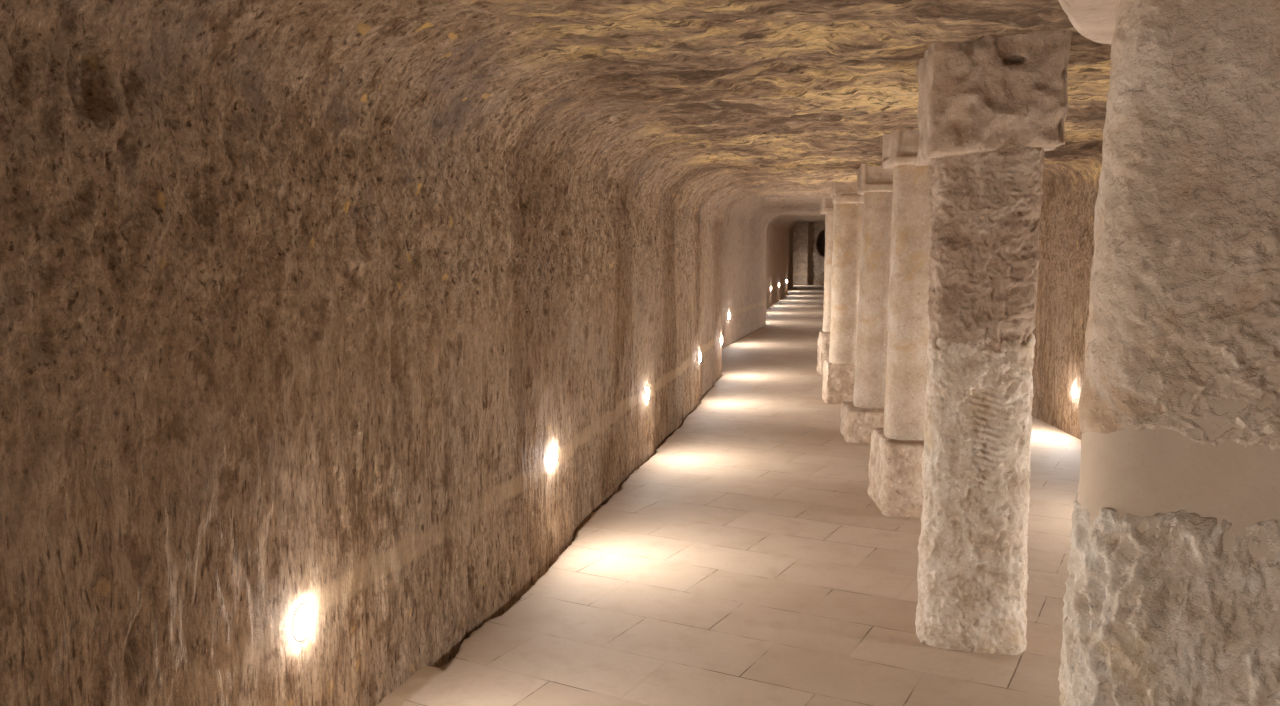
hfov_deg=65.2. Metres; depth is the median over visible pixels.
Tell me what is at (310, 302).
wall
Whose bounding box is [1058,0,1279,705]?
stone pillar
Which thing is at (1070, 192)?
wall
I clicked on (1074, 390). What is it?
wall lamp
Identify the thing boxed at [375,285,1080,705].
floor
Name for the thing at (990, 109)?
stone pillar
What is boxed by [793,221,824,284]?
wall
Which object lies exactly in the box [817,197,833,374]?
stone pillar
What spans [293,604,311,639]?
wall lamp
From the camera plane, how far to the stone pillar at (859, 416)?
8.53 m
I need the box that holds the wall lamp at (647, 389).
[645,387,648,400]
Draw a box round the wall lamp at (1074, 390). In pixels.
[1072,386,1076,397]
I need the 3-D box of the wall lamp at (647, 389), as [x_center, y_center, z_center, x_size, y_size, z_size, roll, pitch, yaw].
[0.045,0.318,7.750,0.042,0.107,0.107,1,6,12]
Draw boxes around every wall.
[0,0,798,705]
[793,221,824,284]
[1031,158,1101,439]
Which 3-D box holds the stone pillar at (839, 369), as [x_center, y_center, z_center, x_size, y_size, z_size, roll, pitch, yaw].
[2.194,-0.689,10.648,0.443,2.455,0.511,1,6,5]
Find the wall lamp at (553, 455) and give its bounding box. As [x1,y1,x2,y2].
[550,448,556,467]
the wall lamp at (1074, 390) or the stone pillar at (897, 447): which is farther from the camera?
the wall lamp at (1074, 390)
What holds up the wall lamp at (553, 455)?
attached to the wall at (310, 302)
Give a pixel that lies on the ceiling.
(778, 102)
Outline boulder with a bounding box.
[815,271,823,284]
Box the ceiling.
[385,0,1111,222]
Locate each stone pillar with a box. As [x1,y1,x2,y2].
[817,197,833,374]
[822,182,863,403]
[840,163,893,442]
[868,129,930,517]
[914,29,1072,654]
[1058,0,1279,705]

